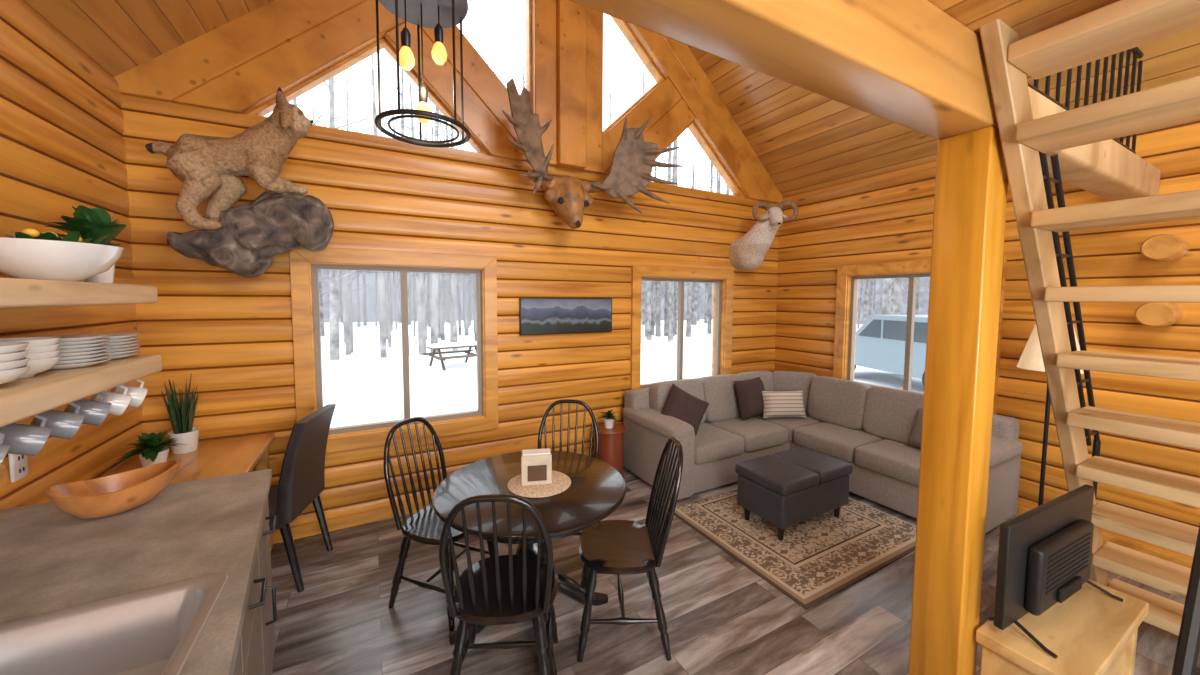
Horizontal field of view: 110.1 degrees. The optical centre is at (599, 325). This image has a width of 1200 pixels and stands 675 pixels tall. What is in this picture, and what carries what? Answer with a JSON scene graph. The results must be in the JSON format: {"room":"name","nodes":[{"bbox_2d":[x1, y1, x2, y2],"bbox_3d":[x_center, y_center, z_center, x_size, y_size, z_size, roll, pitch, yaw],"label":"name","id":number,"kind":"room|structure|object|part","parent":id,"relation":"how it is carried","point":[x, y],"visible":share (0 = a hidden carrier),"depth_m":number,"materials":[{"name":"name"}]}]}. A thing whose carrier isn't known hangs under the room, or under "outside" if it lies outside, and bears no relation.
{"room":"log cabin interior","nodes":[
{"label":"log cabin interior","id":0,"kind":"room"},
{"bbox_2d":[0,0,143,509],"bbox_3d":[-1.395,0.206,-0.207,0.182,3.000,6.150,-2,4,-29],"label":"wall","id":1,"kind":"structure","parent":0,"point":[62,145],"depth_m":1.91,"materials":[{"name":"brown wood"}]},
{"bbox_2d":[8,454,28,482],"bbox_3d":[-2.279,0.545,1.644,0.014,0.120,0.080,-2,4,-29],"label":"wall outlet","id":2,"kind":"object","parent":1,"relation":"attached to","point":[18,464],"visible":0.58,"depth_m":1.63,"materials":[{"name":"white plastic"}]},
{"bbox_2d":[0,278,157,307],"bbox_3d":[-1.751,-0.079,0.978,0.335,0.085,2.200,-2,4,-29],"label":"floating shelf","id":3,"kind":"object","parent":1,"relation":"attached to","point":[14,292],"visible":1,"depth_m":1.42,"materials":[{"name":"brown wood"}]},
{"bbox_2d":[0,237,123,281],"bbox_3d":[-2.047,-0.231,1.560,0.370,0.140,0.370,-2,4,-29],"label":"serving bowl","id":4,"kind":"object","parent":3,"relation":"on","point":[21,258],"visible":0.84,"depth_m":1.48,"materials":[{"name":"white ceramic"}]},
{"bbox_2d":[6,228,109,243],"bbox_3d":[-2.036,-0.306,1.578,0.268,0.089,0.296,-3,5,-41],"label":"succulent arrangement","id":5,"kind":"object","parent":4,"relation":"in","point":[29,233],"visible":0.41,"depth_m":1.52,"materials":[{"name":"green plant"}]},
{"bbox_2d":[41,205,125,282],"bbox_3d":[-2.235,-0.340,1.798,0.305,0.326,0.252,3,4,32],"label":"rubber plant","id":6,"kind":"object","parent":3,"relation":"on","point":[94,223],"visible":0.68,"depth_m":1.78,"materials":[{"name":"green plant"}]},
{"bbox_2d":[0,354,161,426],"bbox_3d":[-1.753,0.251,0.999,0.335,0.085,2.200,-2,4,-29],"label":"floating shelf","id":7,"kind":"object","parent":1,"relation":"attached to","point":[20,399],"visible":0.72,"depth_m":1.43,"materials":[{"name":"brown wood"}]},
{"bbox_2d":[0,432,9,463],"bbox_3d":[-1.751,0.358,1.167,0.092,0.150,0.126,3,4,31],"label":"coffee mug","id":8,"kind":"object","parent":7,"relation":"hanging from","point":[4,447],"visible":1,"depth_m":1.20,"materials":[{"name":"grey ceramic"}]},
{"bbox_2d":[0,342,30,383],"bbox_3d":[-1.848,0.126,1.224,0.220,0.132,0.220,-2,4,-29],"label":"bowls","id":9,"kind":"object","parent":7,"relation":"on","point":[13,359],"visible":1,"depth_m":1.25,"materials":[{"name":"white ceramic"}]},
{"bbox_2d":[0,414,51,455],"bbox_3d":[-1.837,0.348,1.325,0.092,0.150,0.126,3,4,31],"label":"coffee mug","id":10,"kind":"object","parent":7,"relation":"hanging from","point":[23,439],"visible":0.69,"depth_m":1.32,"materials":[{"name":"grey ceramic"}]},
{"bbox_2d":[0,337,60,378],"bbox_3d":[-1.976,0.114,1.416,0.190,0.131,0.190,-2,4,-29],"label":"bowls","id":11,"kind":"object","parent":7,"relation":"on","point":[44,352],"visible":0.5,"depth_m":1.42,"materials":[{"name":"white ceramic"}]},
{"bbox_2d":[30,402,83,439],"bbox_3d":[-1.923,0.338,1.482,0.092,0.150,0.126,3,4,31],"label":"coffee mug","id":12,"kind":"object","parent":7,"relation":"hanging from","point":[64,425],"visible":0.59,"depth_m":1.47,"materials":[{"name":"grey ceramic"}]},
{"bbox_2d":[64,392,110,425],"bbox_3d":[-2.009,0.327,1.640,0.092,0.150,0.126,3,4,31],"label":"coffee mug","id":13,"kind":"object","parent":7,"relation":"hanging from","point":[95,412],"visible":0.59,"depth_m":1.63,"materials":[{"name":"grey ceramic"}]},
{"bbox_2d":[35,333,140,369],"bbox_3d":[-2.140,0.098,1.739,0.240,0.120,0.475,-2,4,-29],"label":"plate stack","id":14,"kind":"object","parent":7,"relation":"on","point":[80,350],"visible":0.77,"depth_m":1.66,"materials":[{"name":"white ceramic"}]},
{"bbox_2d":[90,385,130,415],"bbox_3d":[-2.086,0.318,1.780,0.092,0.150,0.126,3,4,31],"label":"coffee mug","id":15,"kind":"object","parent":7,"relation":"hanging from","point":[119,402],"visible":0.49,"depth_m":1.78,"materials":[{"name":"white ceramic"}]},
{"bbox_2d":[110,379,146,407],"bbox_3d":[-2.158,0.309,1.912,0.092,0.150,0.126,3,4,31],"label":"coffee mug","id":16,"kind":"object","parent":7,"relation":"hanging from","point":[138,394],"visible":0.41,"depth_m":1.91,"materials":[{"name":"white ceramic"}]},
{"bbox_2d":[119,94,778,525],"bbox_3d":[-0.335,0.011,3.961,6.100,2.870,0.182,-2,4,-29],"label":"wall","id":17,"kind":"structure","parent":0,"point":[234,337],"depth_m":3.24,"materials":[{"name":"brown wood"}]},
{"bbox_2d":[145,87,332,279],"bbox_3d":[-2.130,-0.837,2.547,0.849,1.114,0.461,-2,4,-29],"label":"mounted lynx","id":18,"kind":"object","parent":17,"relation":"attached to","point":[238,241],"visible":1,"depth_m":2.46,"materials":[{"name":"fur"}]},
{"bbox_2d":[289,246,497,452],"bbox_3d":[-1.530,0.168,3.295,1.405,1.460,0.202,-2,4,-29],"label":"window","id":19,"kind":"structure","parent":17,"relation":"in","point":[305,262],"depth_m":3.18,"materials":[{"name":"brown wood"}]},
{"bbox_2d":[272,466,623,543],"bbox_3d":[-0.292,1.404,3.959,5.680,0.090,0.032,-2,4,-29],"label":"baseboard","id":20,"kind":"structure","parent":17,"relation":"attached to","point":[383,513],"depth_m":3.09,"materials":[{"name":"brown wood"}]},
{"bbox_2d":[114,0,782,203],"bbox_3d":[-0.289,-2.721,3.728,5.939,2.614,0.255,-2,4,-29],"label":"roof truss","id":21,"kind":"object","parent":17,"relation":"attached to","point":[240,65],"visible":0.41,"depth_m":3.42,"materials":[{"name":"brown wood"}]},
{"bbox_2d":[246,38,486,154],"bbox_3d":[-1.640,-1.748,3.125,1.600,0.735,0.090,-2,4,-29],"label":"gable window","id":22,"kind":"structure","parent":21,"relation":"attached to","point":[267,108],"depth_m":3.02,"materials":[{"name":"brown wood"}]},
{"bbox_2d":[525,0,531,106],"bbox_3d":[-0.944,-2.434,3.461,0.760,1.398,0.090,-2,4,-29],"label":"gable window","id":23,"kind":"structure","parent":21,"relation":"attached to","point":[527,2],"depth_m":3.62,"materials":[{"name":"brown wood"}]},
{"bbox_2d":[603,16,663,134],"bbox_3d":[0.303,-2.471,4.140,0.760,1.398,0.090,-2,4,-29],"label":"gable window","id":24,"kind":"structure","parent":21,"relation":"attached to","point":[626,31],"depth_m":4.15,"materials":[{"name":"brown wood"}]},
{"bbox_2d":[650,122,744,197],"bbox_3d":[0.993,-1.826,4.560,1.600,0.735,0.090,-2,4,-29],"label":"gable window","id":25,"kind":"structure","parent":21,"relation":"attached to","point":[698,136],"depth_m":4.68,"materials":[{"name":"brown wood"}]},
{"bbox_2d":[519,298,611,334],"bbox_3d":[-0.292,-0.085,3.856,0.920,0.325,0.029,-2,4,-29],"label":"landscape picture","id":26,"kind":"object","parent":17,"relation":"attached to","point":[537,316],"visible":1,"depth_m":3.82,"materials":[{"name":"grey paper"}]},
{"bbox_2d":[502,78,683,228],"bbox_3d":[-0.089,-1.340,3.592,1.598,1.056,0.502,-1,4,-25],"label":"antler mount","id":27,"kind":"object","parent":17,"relation":"attached to","point":[633,160],"visible":1,"depth_m":3.49,"materials":[{"name":"brown"}]},
{"bbox_2d":[629,265,733,389],"bbox_3d":[0.879,0.071,4.606,1.375,1.380,0.202,-2,4,-29],"label":"window","id":28,"kind":"structure","parent":17,"relation":"in","point":[723,280],"depth_m":4.59,"materials":[{"name":"brown wood"}]},
{"bbox_2d":[729,200,797,269],"bbox_3d":[1.789,-0.988,4.646,0.387,0.735,0.643,-2,4,-35],"label":"sheep","id":29,"kind":"object","parent":17,"relation":"attached to","point":[747,252],"visible":1,"depth_m":4.55},
{"bbox_2d":[24,0,1199,196],"bbox_3d":[1.177,-2.491,1.049,6.400,2.966,6.600,-2,4,-29],"label":"ceiling","id":30,"kind":"structure","parent":0,"point":[805,140],"depth_m":3.76,"materials":[{"name":"brown wood"}]},
{"bbox_2d":[374,0,470,147],"bbox_3d":[-0.678,-1.690,1.571,0.344,1.885,0.344,-2,4,-29],"label":"pendant light","id":31,"kind":"object","parent":30,"relation":"hanging from","point":[438,15],"visible":1,"depth_m":1.62,"materials":[{"name":"black metal"}]},
{"bbox_2d":[271,467,1199,674],"bbox_3d":[1.168,1.687,1.293,6.100,0.120,6.550,-2,4,-29],"label":"floor","id":32,"kind":"structure","parent":0,"point":[722,618],"depth_m":2.23,"materials":[{"name":"wood"}]},
{"bbox_2d":[0,469,276,674],"bbox_3d":[-0.904,1.225,0.249,1.048,0.915,3.560,-2,4,-29],"label":"countertop","id":33,"kind":"structure","parent":32,"relation":"on","point":[52,559],"depth_m":1.31,"materials":[{"name":"laminate"}]},
{"bbox_2d":[44,460,180,518],"bbox_3d":[-1.755,0.611,1.527,0.312,0.137,0.246,-2,4,-29],"label":"wooden bowl","id":34,"kind":"object","parent":33,"relation":"on","point":[111,495],"visible":1,"depth_m":1.51,"materials":[{"name":"brown wood"}]},
{"bbox_2d":[0,573,227,674],"bbox_3d":[-1.162,0.817,0.835,0.545,0.191,0.550,-2,4,-29],"label":"sink","id":35,"kind":"object","parent":33,"relation":"in","point":[154,631],"visible":0.93,"depth_m":1.05,"materials":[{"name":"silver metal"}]},
{"bbox_2d":[104,433,274,550],"bbox_3d":[-2.225,1.161,2.235,0.630,0.775,1.150,-2,4,-29],"label":"wood desk","id":36,"kind":"object","parent":32,"relation":"on","point":[236,455],"visible":0.25,"depth_m":2.41,"materials":[{"name":"orange wood"}]},
{"bbox_2d":[120,430,185,467],"bbox_3d":[-2.422,0.672,2.272,0.232,0.193,0.271,-2,4,-29],"label":"potted herb","id":37,"kind":"object","parent":36,"relation":"on","point":[151,450],"visible":1,"depth_m":2.25,"materials":[{"name":"green plant"}]},
{"bbox_2d":[161,373,199,453],"bbox_3d":[-2.484,0.524,2.489,0.147,0.461,0.154,-2,4,-29],"label":"snake plant","id":38,"kind":"object","parent":36,"relation":"on","point":[181,417],"visible":0.98,"depth_m":2.47,"materials":[{"name":"green plant"}]},
{"bbox_2d":[268,404,335,592],"bbox_3d":[-1.995,1.036,2.546,0.583,0.993,0.450,0,4,-12],"label":"chair","id":39,"kind":"object","parent":32,"relation":"on","point":[301,480],"visible":0.71,"depth_m":2.46,"materials":[{"name":"leather"}]},
{"bbox_2d":[383,417,494,630],"bbox_3d":[-0.907,1.052,2.397,0.511,0.991,0.450,2,4,22],"label":"dining chair","id":40,"kind":"object","parent":32,"relation":"on","point":[425,527],"visible":0.62,"depth_m":2.31,"materials":[{"name":"black paint"}]},
{"bbox_2d":[439,494,557,674],"bbox_3d":[-0.406,1.093,1.793,0.450,0.991,0.511,0,4,-4],"label":"dining chair","id":41,"kind":"object","parent":32,"relation":"on","point":[498,589],"visible":0.99,"depth_m":1.66,"materials":[{"name":"black paint"}]},
{"bbox_2d":[432,450,625,674],"bbox_3d":[-0.345,1.177,2.162,0.952,0.745,0.952,-2,4,-29],"label":"dining table","id":42,"kind":"object","parent":32,"relation":"on","point":[597,489],"visible":0.48,"depth_m":2.02,"materials":[{"name":"black paint"}]},
{"bbox_2d":[508,470,570,497],"bbox_3d":[-0.307,0.803,2.134,0.320,0.005,0.320,-2,4,-29],"label":"lace doily","id":43,"kind":"object","parent":42,"relation":"on","point":[561,482],"visible":0.54,"depth_m":2.08,"materials":[{"name":"beige fabric"}]},
{"bbox_2d":[521,448,551,485],"bbox_3d":[-0.325,0.721,2.141,0.150,0.155,0.093,0,4,-11],"label":"napkin holder","id":44,"kind":"object","parent":43,"relation":"on","point":[536,464],"visible":1,"depth_m":2.10,"materials":[{"name":"beige paint"}]},
{"bbox_2d":[538,399,598,535],"bbox_3d":[-0.232,1.033,2.746,0.450,0.991,0.511,1,4,3],"label":"dining chair","id":45,"kind":"object","parent":32,"relation":"on","point":[543,422],"visible":0.21,"depth_m":2.92,"materials":[{"name":"black paint"}]},
{"bbox_2d":[593,422,626,479],"bbox_3d":[0.080,1.200,3.891,0.330,0.510,0.330,-2,4,-29],"label":"side table","id":46,"kind":"object","parent":32,"relation":"on","point":[610,440],"visible":0.44,"depth_m":3.77,"materials":[{"name":"brown wood"}]},
{"bbox_2d":[597,409,617,428],"bbox_3d":[0.086,0.855,3.873,0.192,0.179,0.208,2,4,19],"label":"potted fern","id":47,"kind":"object","parent":46,"relation":"on","point":[608,419],"visible":1,"depth_m":3.84,"materials":[{"name":"green plant"}]},
{"bbox_2d":[577,436,682,662],"bbox_3d":[0.146,1.073,2.150,0.511,0.991,0.450,0,4,-2],"label":"dining chair","id":48,"kind":"object","parent":32,"relation":"on","point":[617,547],"visible":0.97,"depth_m":2.05,"materials":[{"name":"black paint"}]},
{"bbox_2d":[674,489,915,609],"bbox_3d":[1.492,1.502,3.188,1.490,0.010,1.220,-2,4,-29],"label":"area rug","id":49,"kind":"object","parent":32,"relation":"on","point":[818,557],"visible":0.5,"depth_m":2.91,"materials":[{"name":"beige carpet"}]},
{"bbox_2d":[735,447,852,540],"bbox_3d":[1.487,1.271,3.226,0.800,0.442,0.450,-2,4,-29],"label":"storage ottoman","id":50,"kind":"object","parent":49,"relation":"on","point":[787,488],"visible":1,"depth_m":3.06,"materials":[{"name":"grey leather"}]},
{"bbox_2d":[622,371,1022,532],"bbox_3d":[1.724,1.025,3.662,2.285,0.905,2.315,-2,4,-29],"label":"sectional sofa","id":51,"kind":"object","parent":32,"relation":"on","point":[867,427],"visible":0.73,"depth_m":3.75,"materials":[{"name":"beige fabric"}]},
{"bbox_2d":[661,384,708,435],"bbox_3d":[0.767,0.809,3.864,0.533,0.524,0.221,0,4,-4],"label":"throw pillow","id":52,"kind":"object","parent":51,"relation":"on","point":[680,404],"visible":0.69,"depth_m":3.81,"materials":[{"name":"brown fabric"}]},
{"bbox_2d":[734,377,764,420],"bbox_3d":[1.581,0.761,4.374,0.420,0.387,0.208,-2,4,-34],"label":"throw pillow","id":53,"kind":"object","parent":51,"relation":"on","point":[749,397],"visible":0.94,"depth_m":4.28,"materials":[{"name":"brown fabric"}]},
{"bbox_2d":[762,390,806,417],"bbox_3d":[1.908,0.824,4.363,0.460,0.269,0.182,0,4,-4],"label":"throw pillow","id":54,"kind":"object","parent":51,"relation":"on","point":[776,403],"visible":1,"depth_m":4.30,"materials":[{"name":"fabric"}]},
{"bbox_2d":[908,409,922,448],"bbox_3d":[2.713,0.870,3.390,0.194,0.326,0.340,-1,4,-19],"label":"throw pillow","id":55,"kind":"object","parent":51,"relation":"on","point":[915,440],"visible":0.23,"depth_m":3.46,"materials":[{"name":"grey fabric"}]},
{"bbox_2d":[908,126,1007,674],"bbox_3d":[1.397,0.447,1.647,0.165,2.312,0.165,-2,4,-29],"label":"support post","id":56,"kind":"object","parent":32,"relation":"on","point":[971,182],"visible":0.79,"depth_m":1.58,"materials":[{"name":"brown wood"}]},
{"bbox_2d":[1016,324,1083,505],"bbox_3d":[3.149,0.754,2.959,0.340,1.550,0.340,-2,4,-29],"label":"floor lamp","id":57,"kind":"object","parent":32,"relation":"on","point":[1031,358],"visible":0.2,"depth_m":2.95,"materials":[{"name":"black metal"}]},
{"bbox_2d":[976,580,1148,674],"bbox_3d":[1.885,1.389,1.708,0.830,0.430,0.285,-2,4,-29],"label":"tv stand","id":58,"kind":"object","parent":32,"relation":"on","point":[1091,632],"visible":0.77,"depth_m":1.61,"materials":[{"name":"brown wood"}]},
{"bbox_2d":[988,484,1122,658],"bbox_3d":[1.865,0.951,1.696,0.790,0.439,0.196,-1,4,-26],"label":"television","id":59,"kind":"object","parent":58,"relation":"on","point":[1045,551],"visible":1,"depth_m":1.62,"materials":[{"name":"plastic"}]},
{"bbox_2d":[979,0,1199,635],"bbox_3d":[2.237,0.306,1.502,1.960,2.620,0.894,-2,4,-29],"label":"ladder","id":60,"kind":"object","parent":32,"relation":"on","point":[1121,25],"visible":0.85,"depth_m":1.51,"materials":[{"name":"beige wood"}]},
{"bbox_3d":[2.103,0.435,1.932,1.351,2.306,0.028,-2,4,-29],"label":"handrail","id":61,"kind":"part","parent":60,"relation":"part of","materials":[{"name":"black metal"}]},
{"bbox_2d":[1171,525,1199,674],"bbox_3d":[1.694,0.970,0.945,1.195,1.376,0.452,-2,4,-29],"label":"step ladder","id":62,"kind":"object","parent":32,"relation":"on","point":[1188,644],"visible":1,"depth_m":1.07,"materials":[{"name":"black metal"}]},
{"bbox_2d":[570,0,1160,200],"bbox_3d":[1.049,-0.824,1.375,5.656,0.260,0.180,-2,4,-29],"label":"beam","id":63,"kind":"structure","parent":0,"point":[910,64],"depth_m":1.16,"materials":[{"name":"orange wood"}]},
{"bbox_2d":[774,120,1199,560],"bbox_3d":[3.747,0.054,2.595,0.182,3.000,6.150,-2,4,-29],"label":"wall","id":64,"kind":"structure","parent":0,"point":[887,217],"depth_m":3.16,"materials":[{"name":"brown wood"}]},
{"bbox_2d":[833,255,1006,413],"bbox_3d":[2.961,0.090,3.999,0.202,1.380,1.360,-2,4,-29],"label":"window","id":65,"kind":"structure","parent":64,"relation":"in","point":[848,276],"depth_m":4.28,"materials":[{"name":"brown wood"}]},
{"bbox_2d":[1015,505,1192,567],"bbox_3d":[3.662,1.510,2.616,0.032,0.090,6.100,-2,4,-29],"label":"baseboard","id":66,"kind":"structure","parent":64,"relation":"attached to","point":[1106,537],"depth_m":2.76,"materials":[{"name":"brown wood"}]},
{"bbox_2d":[1134,234,1189,326],"bbox_3d":[3.507,-0.275,2.618,0.205,0.570,0.160,-2,4,-29],"label":"log ends","id":67,"kind":"object","parent":64,"relation":"attached to","point":[1160,247],"visible":0.97,"depth_m":2.56,"materials":[{"name":"brown wood"}]},
{"bbox_2d":[928,0,1118,39],"bbox_3d":[0.815,-0.854,-0.685,3.280,0.060,3.280,-2,4,-29],"label":"ceiling","id":68,"kind":"structure","parent":0,"point":[1027,18],"depth_m":1.26,"materials":[{"name":"brown wood"}]},
{"bbox_2d":[1026,47,1143,153],"bbox_3d":[2.451,-1.303,2.121,2.013,0.675,0.030,-2,4,-29],"label":"loft railing","id":69,"kind":"object","parent":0,"point":[1137,53],"depth_m":2.27,"materials":[{"name":"black metal"}]},
{"label":"outside","id":70,"kind":"structure","parent":0,"visible":0},
{"bbox_2d":[321,319,923,427],"bbox_3d":[-2.805,1.249,15.674,130.000,0.354,130.000,-2,4,-29],"label":"snowy ground","id":71,"kind":"structure","parent":70,"point":[364,387],"depth_m":12.66,"materials":[{"name":"white snow"}]},
{"bbox_2d":[422,341,476,370],"bbox_3d":[-4.650,0.964,13.505,1.615,0.753,1.513,-3,5,-40],"label":"picnic table","id":72,"kind":"object","parent":71,"relation":"on","point":[470,344],"visible":0.84,"depth_m":13.24,"materials":[{"name":"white wood"}]},
{"bbox_2d":[293,39,929,359],"bbox_3d":[-0.942,-6.878,22.453,83.232,16.073,42.233,0,4,-5],"label":"birch trees","id":73,"kind":"object","parent":71,"relation":"on","point":[436,314],"visible":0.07,"depth_m":21.44,"materials":[{"name":"grey plant"}]},
{"bbox_2d":[321,269,929,323],"bbox_3d":[-0.096,-2.118,21.156,87.976,6.932,47.835,0,4,-4],"label":"treeline","id":74,"kind":"object","parent":71,"relation":"on","point":[370,292],"visible":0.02,"depth_m":38.70,"materials":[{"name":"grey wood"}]},
{"bbox_2d":[854,315,927,386],"bbox_3d":[8.329,0.646,10.957,2.005,1.800,4.669,0,4,-9],"label":"parked car","id":75,"kind":"object","parent":71,"relation":"on","point":[880,341],"visible":0.23,"depth_m":10.69,"materials":[{"name":"silver metal"}]}
]}

